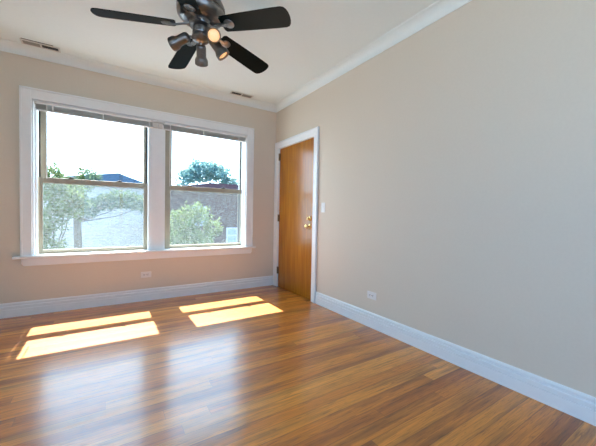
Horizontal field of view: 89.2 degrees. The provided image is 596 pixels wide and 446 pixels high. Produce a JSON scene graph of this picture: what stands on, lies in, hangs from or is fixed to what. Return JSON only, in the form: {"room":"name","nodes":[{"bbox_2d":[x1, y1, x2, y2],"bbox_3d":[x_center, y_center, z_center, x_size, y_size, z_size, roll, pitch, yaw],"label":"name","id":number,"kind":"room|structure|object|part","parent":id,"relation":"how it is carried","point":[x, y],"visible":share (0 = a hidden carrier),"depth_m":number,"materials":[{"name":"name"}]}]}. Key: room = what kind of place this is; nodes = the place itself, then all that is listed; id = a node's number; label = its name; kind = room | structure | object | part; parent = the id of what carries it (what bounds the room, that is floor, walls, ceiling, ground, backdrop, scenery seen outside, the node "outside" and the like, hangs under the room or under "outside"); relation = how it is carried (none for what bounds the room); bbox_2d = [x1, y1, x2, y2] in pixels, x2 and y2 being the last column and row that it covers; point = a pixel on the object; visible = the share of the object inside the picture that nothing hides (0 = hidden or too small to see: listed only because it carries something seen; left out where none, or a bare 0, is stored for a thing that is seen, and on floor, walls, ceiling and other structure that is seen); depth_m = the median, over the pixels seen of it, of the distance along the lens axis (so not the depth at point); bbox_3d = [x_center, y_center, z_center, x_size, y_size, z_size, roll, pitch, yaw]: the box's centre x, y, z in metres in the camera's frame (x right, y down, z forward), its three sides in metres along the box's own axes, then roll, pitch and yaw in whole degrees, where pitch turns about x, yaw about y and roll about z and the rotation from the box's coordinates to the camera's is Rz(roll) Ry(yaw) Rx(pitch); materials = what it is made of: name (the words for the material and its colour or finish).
{"room":"empty living room","nodes":[
{"label":"empty living room","id":0,"kind":"room"},
{"bbox_2d":[0,51,275,303],"bbox_3d":[-1.876,-0.308,3.785,3.850,2.900,0.270,0,2,-33],"label":"wall","id":1,"kind":"structure","parent":0,"point":[18,282],"depth_m":3.45,"materials":[{"name":"paint"}]},
{"bbox_2d":[12,85,255,265],"bbox_3d":[-1.789,-0.466,3.797,2.620,1.804,0.332,0,2,-33],"label":"window","id":2,"kind":"structure","parent":1,"relation":"in","point":[42,179],"depth_m":3.52,"materials":[{"name":"white wood"}]},
{"bbox_3d":[-2.337,-0.081,3.513,1.047,0.821,0.034,0,2,-33],"label":"sash","id":3,"kind":"part","parent":2,"relation":"part of","materials":[{"name":"clear glass"}]},
{"bbox_3d":[-2.344,-0.841,3.525,1.013,0.811,0.036,0,2,-33],"label":"sash","id":4,"kind":"part","parent":2,"relation":"part of","materials":[{"name":"clear glass"}]},
{"bbox_2d":[34,100,162,178],"bbox_3d":[-2.179,-0.851,3.405,1.207,0.780,0.046,0,2,-33],"label":"blind","id":5,"kind":"object","parent":2,"relation":"attached to","point":[72,111],"visible":1,"depth_m":3.32,"materials":[{"name":"white plastic"}]},
{"bbox_3d":[-2.224,-1.159,3.370,1.079,0.010,0.026,0,2,-33],"label":"rail","id":6,"kind":"part","parent":5,"relation":"part of","materials":[{"name":"white plastic"}]},
{"bbox_3d":[-1.804,0.344,3.819,2.620,0.027,0.332,0,2,-33],"label":"window stool","id":7,"kind":"part","parent":2,"relation":"part of","materials":[{"name":"white paint"}]},
{"bbox_2d":[165,130,241,248],"bbox_3d":[-1.302,-0.456,4.200,1.059,1.579,0.116,0,2,-33],"label":"window","id":8,"kind":"structure","parent":2,"relation":"attached to","point":[168,151],"depth_m":3.99,"materials":[{"name":"beige wood"}]},
{"bbox_3d":[-1.296,-0.840,4.196,1.030,0.811,0.036,0,2,-33],"label":"sash","id":9,"kind":"part","parent":8,"relation":"part of","materials":[{"name":"clear glass"}]},
{"bbox_3d":[-1.291,-0.079,4.182,1.059,0.821,0.034,0,2,-33],"label":"sash","id":10,"kind":"part","parent":8,"relation":"part of","materials":[{"name":"clear glass"}]},
{"bbox_2d":[163,122,245,147],"bbox_3d":[-1.209,-0.849,4.026,1.091,0.780,0.046,0,2,-33],"label":"blind","id":11,"kind":"object","parent":2,"relation":"attached to","point":[195,131],"visible":1,"depth_m":3.97,"materials":[{"name":"white plastic"}]},
{"bbox_3d":[-1.206,-1.157,4.021,1.077,0.010,0.026,0,2,-33],"label":"rail","id":12,"kind":"part","parent":11,"relation":"part of","materials":[{"name":"white plastic"}]},
{"bbox_2d":[0,275,272,318],"bbox_3d":[-1.831,0.873,3.691,3.428,0.146,0.015,0,2,-33],"label":"baseboard","id":13,"kind":"structure","parent":1,"relation":"attached to","point":[24,308],"depth_m":3.54,"materials":[{"name":"white paint"}]},
{"bbox_2d":[0,38,275,112],"bbox_3d":[-1.753,-1.709,3.595,3.450,0.084,0.090,0,2,-33],"label":"trim","id":14,"kind":"structure","parent":1,"relation":"attached to","point":[9,46],"depth_m":3.45,"materials":[{"name":"paint"}]},
{"bbox_2d":[141,271,150,277],"bbox_3d":[-1.848,0.628,3.674,0.116,0.072,0.009,0,2,-33],"label":"wall outlet","id":15,"kind":"object","parent":1,"relation":"attached to","point":[143,274],"visible":1,"depth_m":3.67,"materials":[{"name":"white plastic"}]},
{"bbox_2d":[0,0,437,103],"bbox_3d":[-0.366,-1.766,1.427,3.850,0.200,5.770,0,2,-33],"label":"ceiling","id":16,"kind":"structure","parent":0,"point":[321,34],"depth_m":2.75,"materials":[{"name":"paint"}]},
{"bbox_2d":[19,38,60,52],"bbox_3d":[-2.526,-1.744,2.967,0.300,0.009,0.112,0,2,-33],"label":"ceiling vent","id":17,"kind":"object","parent":16,"relation":"in","point":[23,41],"visible":1,"depth_m":2.96,"materials":[{"name":"metal"}]},
{"bbox_2d":[90,0,290,73],"bbox_3d":[-0.707,-1.415,2.136,1.264,0.554,1.232,0,2,-33],"label":"ceiling fan","id":18,"kind":"object","parent":16,"relation":"hanging from","point":[204,17],"visible":1,"depth_m":2.05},
{"bbox_3d":[-1.067,-1.345,1.979,0.495,0.069,0.148,1,2,-18],"label":"blade","id":19,"kind":"part","parent":18,"relation":"part of","materials":[{"name":"black wood"}]},
{"bbox_3d":[-0.921,-1.355,2.440,0.148,0.069,0.495,0,2,-36],"label":"blade","id":20,"kind":"part","parent":18,"relation":"part of","materials":[{"name":"black wood"}]},
{"bbox_3d":[-0.675,-1.330,1.698,0.148,0.069,0.495,1,2,0],"label":"blade","id":21,"kind":"part","parent":18,"relation":"part of","materials":[{"name":"black wood"}]},
{"bbox_3d":[-0.565,-1.253,2.020,0.074,0.070,0.057,0,2,-33],"label":"bulb","id":22,"kind":"part","parent":18,"relation":"part of","materials":[{"name":"glass"}]},
{"bbox_3d":[-0.438,-1.346,2.443,0.148,0.069,0.495,2,2,36],"label":"blade","id":23,"kind":"part","parent":18,"relation":"part of","materials":[{"name":"black wood"}]},
{"bbox_3d":[-0.286,-1.330,1.985,0.495,0.069,0.148,2,2,18],"label":"blade","id":24,"kind":"part","parent":18,"relation":"part of","materials":[{"name":"black wood"}]},
{"bbox_2d":[229,91,253,98],"bbox_3d":[-0.765,-1.742,4.101,0.310,0.009,0.100,0,2,-33],"label":"ceiling vent","id":25,"kind":"object","parent":16,"relation":"in","point":[231,92],"visible":1,"depth_m":4.09,"materials":[{"name":"metal"}]},
{"bbox_2d":[0,285,595,445],"bbox_3d":[-0.412,1.136,1.363,3.710,0.200,5.520,0,2,-33],"label":"floor","id":26,"kind":"structure","parent":0,"point":[271,365],"depth_m":1.89,"materials":[{"name":"brown wood"}]},
{"bbox_2d":[276,0,595,396],"bbox_3d":[1.215,-0.211,2.339,0.200,2.900,5.500,0,2,-33],"label":"wall","id":27,"kind":"structure","parent":0,"point":[457,170],"depth_m":2.11,"materials":[{"name":"paint"}]},
{"bbox_2d":[277,138,313,299],"bbox_3d":[-0.060,-0.059,4.131,0.117,2.040,0.898,0,2,-33],"label":"door","id":28,"kind":"structure","parent":27,"relation":"in","point":[296,160],"depth_m":4.11,"materials":[{"name":"brown wood"}]},
{"bbox_3d":[0.116,0.044,3.814,0.073,0.066,0.066,0,2,-33],"label":"knob","id":29,"kind":"part","parent":28,"relation":"part of","materials":[{"name":"gold metal"}]},
{"bbox_2d":[273,126,318,302],"bbox_3d":[-0.039,-0.108,4.143,0.084,2.150,1.087,0,2,-33],"label":"door frame","id":30,"kind":"structure","parent":27,"relation":"attached to","point":[314,132],"depth_m":3.85,"materials":[{"name":"white paint"}]},
{"bbox_2d":[321,203,324,211],"bbox_3d":[0.293,-0.183,3.577,0.019,0.116,0.072,0,2,-33],"label":"light switch","id":31,"kind":"object","parent":27,"relation":"attached to","point":[322,204],"visible":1,"depth_m":3.57,"materials":[{"name":"white plastic"}]},
{"bbox_2d":[367,291,375,299],"bbox_3d":[0.714,0.703,2.927,0.009,0.072,0.116,0,2,-33],"label":"wall outlet","id":32,"kind":"object","parent":27,"relation":"attached to","point":[371,295],"visible":1,"depth_m":2.93,"materials":[{"name":"white plastic"}]},
{"bbox_2d":[274,0,471,112],"bbox_3d":[1.038,-1.623,2.349,0.090,0.084,5.200,0,2,-33],"label":"trim","id":33,"kind":"structure","parent":27,"relation":"attached to","point":[439,9],"depth_m":2.79,"materials":[{"name":"paint"}]},
{"bbox_2d":[315,292,595,425],"bbox_3d":[1.319,0.979,1.975,0.015,0.146,4.097,0,2,-33],"label":"baseboard","id":34,"kind":"structure","parent":27,"relation":"attached to","point":[580,405],"depth_m":2.06,"materials":[{"name":"white paint"}]},
{"label":"outside","id":35,"kind":"structure","parent":0,"visible":0},
{"bbox_3d":[-70.518,3.316,114.263,160.000,0.300,340.000,0,2,-33],"label":"ground","id":36,"kind":"structure","parent":35,"visible":0},
{"bbox_2d":[43,160,96,249],"bbox_3d":[-8.397,2.487,10.760,2.006,9.302,1.840,1,2,14],"label":"tree","id":37,"kind":"object","parent":36,"relation":"on","point":[70,194],"visible":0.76,"depth_m":10.47,"materials":[{"name":"green plant"}]},
{"bbox_2d":[43,173,142,248],"bbox_3d":[-12.030,1.870,18.119,5.100,9.990,9.200,0,2,-33],"label":"neighbor house","id":38,"kind":"structure","parent":36,"relation":"on","point":[124,230],"depth_m":14.72,"materials":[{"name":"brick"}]},
{"bbox_2d":[62,166,142,247],"bbox_3d":[-8.121,2.358,13.193,3.683,9.436,1.871,0,2,-33],"label":"tree","id":39,"kind":"object","parent":36,"relation":"on","point":[124,200],"visible":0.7,"depth_m":12.66,"materials":[{"name":"green plant"}]},
{"bbox_3d":[-8.055,-1.169,13.098,3.683,2.407,1.871,0,2,-33],"label":"crown","id":40,"kind":"part","parent":39,"relation":"part of","materials":[{"name":"green plant"}]},
{"bbox_2d":[170,201,223,244],"bbox_3d":[-3.970,3.135,11.343,1.861,8.141,2.611,2,2,32],"label":"tree","id":41,"kind":"object","parent":36,"relation":"on","point":[183,231],"visible":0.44,"depth_m":11.15,"materials":[{"name":"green plant"}]},
{"bbox_2d":[170,183,237,244],"bbox_3d":[-4.818,2.218,20.252,9.150,9.450,9.500,0,2,-33],"label":"building","id":42,"kind":"structure","parent":36,"relation":"on","point":[224,206],"depth_m":15.31,"materials":[{"name":"brick"}]},
{"bbox_2d":[172,157,237,185],"bbox_3d":[-7.622,0.647,25.501,6.122,12.207,3.138,0,2,-33],"label":"tree","id":43,"kind":"object","parent":36,"relation":"on","point":[210,170],"visible":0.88,"depth_m":24.61,"materials":[{"name":"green plant"}]}
]}

